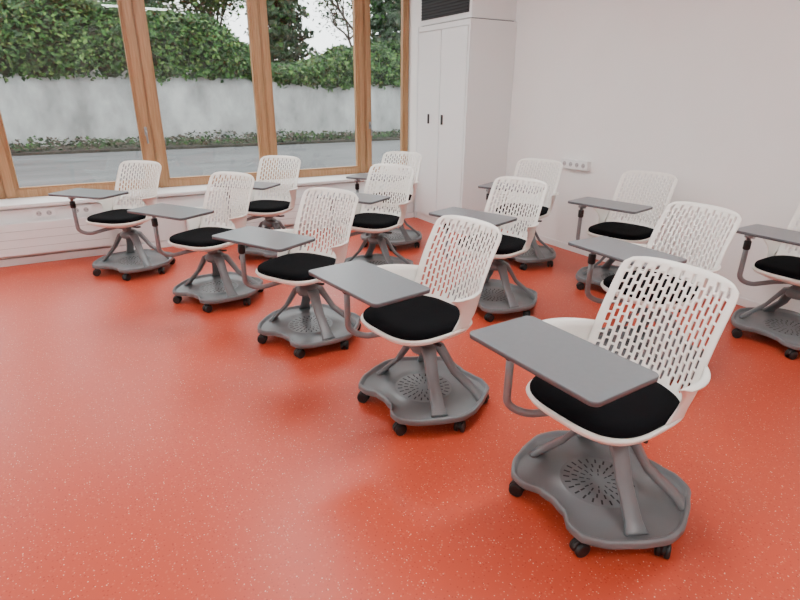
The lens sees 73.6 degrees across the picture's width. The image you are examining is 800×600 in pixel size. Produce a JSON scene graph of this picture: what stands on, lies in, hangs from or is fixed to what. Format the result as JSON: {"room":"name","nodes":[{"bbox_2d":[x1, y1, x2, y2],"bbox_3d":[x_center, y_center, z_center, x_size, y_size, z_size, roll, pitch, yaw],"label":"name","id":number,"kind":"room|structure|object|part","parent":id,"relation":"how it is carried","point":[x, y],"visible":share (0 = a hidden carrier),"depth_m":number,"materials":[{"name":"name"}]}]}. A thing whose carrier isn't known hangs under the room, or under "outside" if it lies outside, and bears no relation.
{"room":"classroom","nodes":[
{"label":"classroom","id":0,"kind":"room"},
{"bbox_2d":[0,181,414,258],"bbox_3d":[-3.202,-0.671,4.921,7.670,0.490,0.500,-11,24,-28],"label":"wall","id":1,"kind":"structure","parent":0,"point":[360,181],"depth_m":5.07,"materials":[{"name":"white paint"}]},
{"bbox_2d":[0,175,5,198],"bbox_3d":[-3.974,-1.833,4.101,1.112,2.200,0.099,-11,24,-28],"label":"frame","id":2,"kind":"object","parent":1,"relation":"attached to","point":[2,191],"visible":0.79,"depth_m":4.69,"materials":[{"name":"brown wood"}]},
{"bbox_2d":[31,208,55,217],"bbox_3d":[-3.070,-0.750,4.614,0.170,0.072,0.017,-11,24,-28],"label":"wall socket","id":3,"kind":"object","parent":1,"relation":"attached to","point":[49,212],"depth_m":4.61,"materials":[{"name":"white plastic"}]},
{"bbox_2d":[0,217,113,257],"bbox_3d":[-3.377,-0.496,4.487,1.700,0.275,0.076,-11,24,-28],"label":"panel radiator","id":4,"kind":"object","parent":1,"relation":"attached to","point":[24,238],"visible":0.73,"depth_m":4.62,"materials":[{"name":"white metal"}]},
{"bbox_2d":[0,0,159,198],"bbox_3d":[-2.944,-2.042,4.655,1.259,2.200,0.099,-11,24,-28],"label":"frame","id":5,"kind":"object","parent":1,"relation":"attached to","point":[12,189],"visible":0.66,"depth_m":4.86,"materials":[{"name":"brown wood"}]},
{"bbox_2d":[144,127,148,143],"bbox_3d":[-2.406,-1.565,5.080,0.024,0.150,0.056,-11,24,-28],"label":"handle","id":6,"kind":"object","parent":5,"relation":"attached to","point":[145,128],"visible":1,"depth_m":5.07,"materials":[{"name":"grey paint"}]},
{"bbox_2d":[69,205,92,214],"bbox_3d":[-2.827,-0.799,4.744,0.170,0.072,0.017,-11,24,-28],"label":"wall socket","id":7,"kind":"object","parent":1,"relation":"attached to","point":[85,209],"depth_m":4.75,"materials":[{"name":"white plastic"}]},
{"bbox_2d":[131,0,270,187],"bbox_3d":[-1.906,-2.252,5.213,1.131,2.200,0.099,-11,24,-28],"label":"frame","id":8,"kind":"object","parent":1,"relation":"attached to","point":[138,7],"visible":0.78,"depth_m":5.26,"materials":[{"name":"brown wood"}]},
{"bbox_2d":[0,178,413,266],"bbox_3d":[-3.116,-0.570,4.681,7.560,0.475,0.038,-11,24,-28],"label":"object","id":9,"kind":"structure","parent":1,"relation":"attached to","point":[167,228],"depth_m":5.01,"materials":[{"name":"white"}]},
{"bbox_2d":[0,170,414,209],"bbox_3d":[-3.152,-0.880,4.740,7.660,0.030,0.410,-11,24,-28],"label":"trim","id":10,"kind":"structure","parent":1,"relation":"attached to","point":[13,203],"depth_m":5.08,"materials":[{"name":"white"}]},
{"bbox_3d":[-3.202,-0.671,4.921,7.670,0.490,0.500,-11,24,-28],"label":"window sill","id":11,"kind":"part","parent":1,"relation":"part of","materials":[{"name":"paint"}]},
{"bbox_2d":[186,191,370,230],"bbox_3d":[-1.209,-0.935,5.652,2.000,0.275,0.076,-11,24,-28],"label":"panel radiator","id":12,"kind":"object","parent":1,"relation":"attached to","point":[289,218],"visible":0.17,"depth_m":5.65,"materials":[{"name":"white metal"}]},
{"bbox_2d":[257,0,365,179],"bbox_3d":[-0.917,-2.452,5.745,1.147,2.200,0.099,-11,24,-28],"label":"frame","id":13,"kind":"object","parent":1,"relation":"attached to","point":[357,5],"visible":0.71,"depth_m":5.85,"materials":[{"name":"brown wood"}]},
{"bbox_2d":[363,0,408,172],"bbox_3d":[-0.167,-2.604,6.148,0.578,2.200,0.099,-11,24,-28],"label":"frame","id":14,"kind":"object","parent":1,"relation":"attached to","point":[366,3],"visible":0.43,"depth_m":6.15,"materials":[{"name":"brown wood"}]},
{"bbox_2d":[0,217,799,599],"bbox_3d":[-0.942,0.873,1.792,8.330,0.100,8.680,-11,24,-28],"label":"floor","id":15,"kind":"structure","parent":0,"point":[152,447],"depth_m":2.19,"materials":[{"name":"red rubber"}]},
{"bbox_2d":[48,160,175,280],"bbox_3d":[-2.268,-0.638,4.323,0.644,0.871,0.772,7,22,15],"label":"chair","id":16,"kind":"object","parent":15,"relation":"on","point":[113,216],"visible":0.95,"depth_m":4.41,"materials":[{"name":"white plastic"}]},
{"bbox_3d":[-2.356,-0.693,4.297,0.504,0.391,0.299,-8,23,-22],"label":"tablet arm","id":17,"kind":"part","parent":16,"relation":"part of","materials":[{"name":"grey plastic"}]},
{"bbox_2d":[87,209,145,223],"bbox_3d":[-2.261,-0.680,4.336,0.428,0.036,0.428,7,22,15],"label":"seat cushion","id":18,"kind":"object","parent":16,"relation":"on","point":[108,216],"depth_m":4.22,"materials":[{"name":"black fabric"}]},
{"bbox_2d":[127,171,263,312],"bbox_3d":[-1.366,-0.403,3.732,0.644,0.871,0.772,11,24,25],"label":"chair","id":19,"kind":"object","parent":15,"relation":"on","point":[221,285],"visible":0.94,"depth_m":3.80,"materials":[{"name":"white plastic"}]},
{"bbox_3d":[-1.452,-0.463,3.721,0.504,0.391,0.299,-4,22,-12],"label":"tablet arm","id":20,"kind":"part","parent":19,"relation":"part of","materials":[{"name":"grey plastic"}]},
{"bbox_2d":[169,227,233,246],"bbox_3d":[-1.353,-0.445,3.744,0.428,0.036,0.428,11,24,25],"label":"seat cushion","id":21,"kind":"object","parent":19,"relation":"on","point":[195,236],"depth_m":3.64,"materials":[{"name":"black fabric"}]},
{"bbox_2d":[212,155,305,259],"bbox_3d":[-1.202,-0.793,4.739,0.644,0.871,0.772,7,22,17],"label":"chair","id":22,"kind":"object","parent":15,"relation":"on","point":[267,208],"visible":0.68,"depth_m":4.83,"materials":[{"name":"white plastic"}]},
{"bbox_3d":[-1.289,-0.849,4.716,0.504,0.391,0.299,-8,23,-20],"label":"tablet arm","id":23,"kind":"part","parent":22,"relation":"part of","materials":[{"name":"grey plastic"}]},
{"bbox_2d":[239,200,289,212],"bbox_3d":[-1.193,-0.835,4.752,0.428,0.036,0.428,7,22,17],"label":"seat cushion","id":24,"kind":"object","parent":22,"relation":"on","point":[255,206],"depth_m":4.67,"materials":[{"name":"black fabric"}]},
{"bbox_2d":[212,187,360,358],"bbox_3d":[-0.598,-0.158,3.113,0.644,0.871,0.772,13,25,30],"label":"chair","id":25,"kind":"object","parent":15,"relation":"on","point":[306,325],"visible":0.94,"depth_m":3.17,"materials":[{"name":"white plastic"}]},
{"bbox_3d":[-0.683,-0.221,3.110,0.504,0.391,0.299,-3,21,-7],"label":"tablet arm","id":26,"kind":"part","parent":25,"relation":"part of","materials":[{"name":"grey plastic"}]},
{"bbox_2d":[257,253,335,280],"bbox_3d":[-0.583,-0.199,3.124,0.428,0.036,0.428,13,25,30],"label":"seat cushion","id":27,"kind":"object","parent":25,"relation":"on","point":[286,266],"depth_m":3.08,"materials":[{"name":"black fabric"}]},
{"bbox_2d":[317,163,414,265],"bbox_3d":[-0.234,-0.590,4.230,0.644,0.871,0.772,12,24,28],"label":"chair","id":28,"kind":"object","parent":15,"relation":"on","point":[375,222],"visible":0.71,"depth_m":4.33,"materials":[{"name":"white plastic"}]},
{"bbox_3d":[-0.320,-0.651,4.224,0.504,0.391,0.299,-3,21,-9],"label":"tablet arm","id":29,"kind":"part","parent":28,"relation":"part of","materials":[{"name":"grey plastic"}]},
{"bbox_2d":[344,213,399,228],"bbox_3d":[-0.220,-0.630,4.241,0.428,0.036,0.428,12,24,28],"label":"seat cushion","id":30,"kind":"object","parent":28,"relation":"on","point":[361,220],"depth_m":4.17,"materials":[{"name":"black fabric"}]},
{"bbox_2d":[346,151,421,250],"bbox_3d":[-0.117,-0.948,5.155,0.644,0.871,0.772,10,23,23],"label":"chair","id":31,"kind":"object","parent":15,"relation":"on","point":[399,236],"visible":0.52,"depth_m":5.24,"materials":[{"name":"white plastic"}]},
{"bbox_3d":[-0.204,-1.007,5.141,0.504,0.391,0.299,-5,22,-14],"label":"tablet arm","id":32,"kind":"part","parent":31,"relation":"part of","materials":[{"name":"grey plastic"}]},
{"bbox_2d":[373,192,411,202],"bbox_3d":[-0.105,-0.989,5.168,0.428,0.036,0.428,10,23,23],"label":"seat cushion","id":33,"kind":"object","parent":31,"relation":"on","point":[410,195],"depth_m":5.12,"materials":[{"name":"black fabric"}]},
{"bbox_2d":[309,215,501,435],"bbox_3d":[0.051,0.110,2.432,0.772,0.871,0.644,-16,26,-35],"label":"chair","id":34,"kind":"object","parent":15,"relation":"on","point":[425,389],"visible":1,"depth_m":2.44,"materials":[{"name":"white plastic"}]},
{"bbox_3d":[-0.023,0.037,2.454,0.504,0.391,0.299,5,22,11],"label":"tablet arm","id":35,"kind":"part","parent":34,"relation":"part of","materials":[{"name":"grey plastic"}]},
{"bbox_2d":[363,295,459,340],"bbox_3d":[0.073,0.072,2.437,0.428,0.036,0.428,-16,26,-35],"label":"seat cushion","id":36,"kind":"object","parent":34,"relation":"on","point":[423,317],"depth_m":2.36,"materials":[{"name":"black fabric"}]},
{"bbox_2d":[414,18,516,233],"bbox_3d":[0.658,-1.866,5.878,0.580,2.070,0.958,-11,24,-28],"label":"storage cabinet","id":37,"kind":"object","parent":15,"relation":"on","point":[465,67],"visible":0.93,"depth_m":5.53,"materials":[{"name":"white paint"}]},
{"bbox_2d":[420,0,516,26],"bbox_3d":[0.672,-3.270,5.350,0.556,0.927,0.920,-11,24,-28],"label":"ventilation unit","id":38,"kind":"object","parent":37,"relation":"on","point":[432,12],"visible":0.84,"depth_m":5.20,"materials":[{"name":"white paint"}]},
{"bbox_2d":[429,176,547,321],"bbox_3d":[0.609,-0.345,3.615,0.644,0.871,0.772,19,28,39],"label":"chair","id":39,"kind":"object","parent":15,"relation":"on","point":[497,296],"visible":0.74,"depth_m":3.65,"materials":[{"name":"white plastic"}]},
{"bbox_3d":[0.528,-0.414,3.625,0.504,0.391,0.299,1,21,2],"label":"tablet arm","id":40,"kind":"part","parent":39,"relation":"part of","materials":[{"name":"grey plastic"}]},
{"bbox_2d":[458,233,525,254],"bbox_3d":[0.628,-0.385,3.623,0.428,0.036,0.428,19,28,39],"label":"seat cushion","id":41,"kind":"object","parent":39,"relation":"on","point":[510,244],"depth_m":3.54,"materials":[{"name":"black fabric"}]},
{"bbox_2d":[478,158,562,269],"bbox_3d":[1.050,-0.746,4.654,0.644,0.871,0.772,15,25,33],"label":"chair","id":42,"kind":"object","parent":15,"relation":"on","point":[536,253],"visible":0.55,"depth_m":4.70,"materials":[{"name":"white plastic"}]},
{"bbox_3d":[0.967,-0.811,4.655,0.504,0.391,0.299,-1,21,-4],"label":"tablet arm","id":43,"kind":"part","parent":42,"relation":"part of","materials":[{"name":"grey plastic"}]},
{"bbox_2d":[496,203,548,216],"bbox_3d":[1.067,-0.787,4.664,0.428,0.036,0.428,15,25,33],"label":"seat cushion","id":44,"kind":"object","parent":42,"relation":"on","point":[544,212],"depth_m":4.58,"materials":[{"name":"black fabric"}]},
{"bbox_2d":[470,256,739,558],"bbox_3d":[0.665,0.355,1.810,0.772,0.871,0.644,-13,25,-30],"label":"chair","id":45,"kind":"object","parent":15,"relation":"on","point":[598,474],"visible":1,"depth_m":1.79,"materials":[{"name":"white plastic"}]},
{"bbox_3d":[0.597,0.280,1.839,0.504,0.391,0.299,7,22,16],"label":"tablet arm","id":46,"kind":"part","parent":45,"relation":"part of","materials":[{"name":"grey plastic"}]},
{"bbox_2d":[530,376,679,438],"bbox_3d":[0.690,0.318,1.813,0.428,0.036,0.428,-13,25,-30],"label":"seat cushion","id":47,"kind":"object","parent":45,"relation":"on","point":[647,412],"depth_m":1.69,"materials":[{"name":"black fabric"}]},
{"bbox_2d":[568,170,677,297],"bbox_3d":[1.630,-0.477,3.971,0.772,0.871,0.644,-18,28,-39],"label":"chair","id":48,"kind":"object","parent":15,"relation":"on","point":[629,231],"visible":0.65,"depth_m":4.01,"materials":[{"name":"white plastic"}]},
{"bbox_3d":[1.554,-0.548,3.989,0.504,0.391,0.299,3,21,8],"label":"tablet arm","id":49,"kind":"part","parent":48,"relation":"part of","materials":[{"name":"grey plastic"}]},
{"bbox_2d":[588,222,653,239],"bbox_3d":[1.651,-0.516,3.978,0.428,0.036,0.428,-18,28,-39],"label":"seat cushion","id":50,"kind":"object","parent":48,"relation":"on","point":[617,230],"depth_m":3.93,"materials":[{"name":"black fabric"}]},
{"bbox_2d":[568,201,741,385],"bbox_3d":[1.309,-0.037,2.830,0.772,0.871,0.644,-11,24,-27],"label":"chair","id":51,"kind":"object","parent":15,"relation":"on","point":[605,246],"visible":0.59,"depth_m":2.83,"materials":[{"name":"white plastic"}]},
{"bbox_3d":[1.244,-0.114,2.864,0.504,0.391,0.299,9,23,20],"label":"tablet arm","id":52,"kind":"part","parent":51,"relation":"part of","materials":[{"name":"grey plastic"}]},
{"bbox_2d":[603,270,698,303],"bbox_3d":[1.334,-0.073,2.831,0.428,0.036,0.428,-11,24,-27],"label":"seat cushion","id":53,"kind":"object","parent":51,"relation":"on","point":[608,280],"depth_m":2.78,"materials":[{"name":"black fabric"}]},
{"bbox_2d":[730,204,799,359],"bbox_3d":[2.329,-0.146,3.128,0.772,0.871,0.644,-12,25,-29],"label":"chair","id":54,"kind":"object","parent":15,"relation":"on","point":[774,322],"visible":0.99,"depth_m":3.22,"materials":[{"name":"white plastic"}]},
{"bbox_3d":[2.261,-0.221,3.158,0.504,0.391,0.299,7,22,17],"label":"tablet arm","id":55,"kind":"part","parent":54,"relation":"part of","materials":[{"name":"grey plastic"}]},
{"bbox_2d":[754,255,799,279],"bbox_3d":[2.353,-0.183,3.130,0.428,0.036,0.428,-12,25,-29],"label":"seat cushion","id":56,"kind":"object","parent":54,"relation":"on","point":[779,267],"depth_m":3.13,"materials":[{"name":"black fabric"}]},
{"bbox_2d":[400,0,420,169],"bbox_3d":[0.337,-2.419,6.400,0.460,2.720,0.530,-11,24,-28],"label":"pier","id":57,"kind":"object","parent":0,"point":[414,5],"depth_m":6.18,"materials":[{"name":"white paint"}]},
{"bbox_2d":[505,0,799,312],"bbox_3d":[2.631,-1.303,3.174,0.120,3.000,8.730,-11,24,-28],"label":"wall","id":58,"kind":"structure","parent":0,"point":[705,94],"depth_m":4.06,"materials":[{"name":"paint"}]},
{"bbox_2d":[561,158,590,170],"bbox_3d":[1.622,-1.241,4.895,0.048,0.089,0.349,-11,24,-28],"label":"wall socket","id":59,"kind":"object","parent":58,"relation":"attached to","point":[568,163],"visible":0.97,"depth_m":4.88,"materials":[{"name":"white plastic"}]},
{"bbox_2d":[502,225,768,306],"bbox_3d":[2.916,0.302,3.106,0.017,0.060,7.120,-11,24,-28],"label":"baseboard","id":60,"kind":"structure","parent":58,"relation":"attached to","point":[744,302],"depth_m":4.98,"materials":[{"name":"white paint"}]},
{"label":"outside","id":61,"kind":"structure","parent":0,"visible":0},
{"bbox_3d":[-12.117,-10.088,29.470,90.000,0.280,53.960,-11,24,-28],"label":"ground","id":62,"kind":"structure","parent":61,"visible":0},
{"bbox_2d":[97,0,151,8],"bbox_3d":[-8.485,-7.141,14.303,3.435,5.265,4.634,-3,21,-9],"label":"tree","id":63,"kind":"object","parent":62,"relation":"on","point":[145,4],"visible":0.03,"depth_m":14.84,"materials":[{"name":"green plant"}]},
{"bbox_2d":[106,0,188,14],"bbox_3d":[-10.318,-12.838,20.843,4.939,11.110,4.893,12,24,27],"label":"conifer tree","id":64,"kind":"object","parent":62,"relation":"on","point":[145,1],"visible":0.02,"depth_m":20.87,"materials":[{"name":"green plant"}]},
{"bbox_2d":[147,0,245,31],"bbox_3d":[-5.667,-7.702,15.760,3.637,5.304,5.052,-3,21,-8],"label":"tree","id":65,"kind":"object","parent":62,"relation":"on","point":[211,7],"visible":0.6,"depth_m":14.56,"materials":[{"name":"green plant"}]},
{"bbox_2d":[0,69,400,147],"bbox_3d":[-2.713,-5.008,13.890,70.000,1.629,0.301,-11,24,-28],"label":"wall","id":66,"kind":"structure","parent":62,"relation":"on","point":[64,108],"depth_m":12.40,"materials":[{"name":"grey concrete"}]},
{"bbox_2d":[0,0,400,92],"bbox_3d":[-4.532,-5.965,12.601,23.984,2.014,1.604,-11,24,-28],"label":"ivy hedge","id":67,"kind":"object","parent":66,"relation":"attached to","point":[55,39],"visible":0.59,"depth_m":11.55,"materials":[{"name":"green plant"}]},
{"bbox_2d":[10,134,399,155],"bbox_3d":[-2.318,-4.027,13.524,70.000,0.069,1.295,-11,24,-28],"label":"planting bed","id":68,"kind":"object","parent":62,"relation":"on","point":[52,151],"visible":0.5,"depth_m":11.63,"materials":[{"name":"soil"}]},
{"bbox_2d":[9,135,140,152],"label":"plants","id":69,"kind":"object","parent":68,"relation":"on","point":[31,146],"depth_m":10.97,"materials":[{"name":"green plant"}]},
{"bbox_2d":[164,129,257,145],"label":"plants","id":70,"kind":"object","parent":68,"relation":"on","point":[184,141],"depth_m":12.29,"materials":[{"name":"green plant"}]},
{"bbox_2d":[276,129,354,141],"label":"plants","id":71,"kind":"object","parent":68,"relation":"on","point":[349,135],"depth_m":13.45,"materials":[{"name":"green plant"}]},
{"bbox_2d":[372,129,399,138],"label":"plants","id":72,"kind":"object","parent":68,"relation":"on","point":[388,133],"depth_m":14.27,"materials":[{"name":"green plant"}]},
{"bbox_2d":[243,0,319,64],"bbox_3d":[-4.718,-11.613,20.521,3.687,9.124,3.615,0,21,0],"label":"conifer tree","id":73,"kind":"object","parent":62,"relation":"on","point":[285,27],"visible":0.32,"depth_m":20.28,"materials":[{"name":"green plant"}]},
{"bbox_2d":[300,0,390,46],"bbox_3d":[-1.579,-8.914,18.234,3.746,5.814,5.275,0,21,0],"label":"tree","id":74,"kind":"object","parent":62,"relation":"on","point":[335,15],"visible":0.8,"depth_m":18.82,"materials":[{"name":"green plant"}]},
{"bbox_2d":[370,0,400,42],"bbox_3d":[-0.372,-12.424,22.670,4.120,9.133,4.310,0,21,0],"label":"conifer tree","id":75,"kind":"object","parent":62,"relation":"on","point":[386,24],"visible":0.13,"depth_m":22.18,"materials":[{"name":"green plant"}]},
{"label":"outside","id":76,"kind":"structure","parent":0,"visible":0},
{"bbox_2d":[12,140,399,186],"bbox_3d":[-0.335,-2.743,10.318,90.001,0.019,6.650,-11,24,-28],"label":"road","id":77,"kind":"structure","parent":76,"point":[55,169],"depth_m":9.55,"materials":[{"name":"grey asphalt"}]}
]}

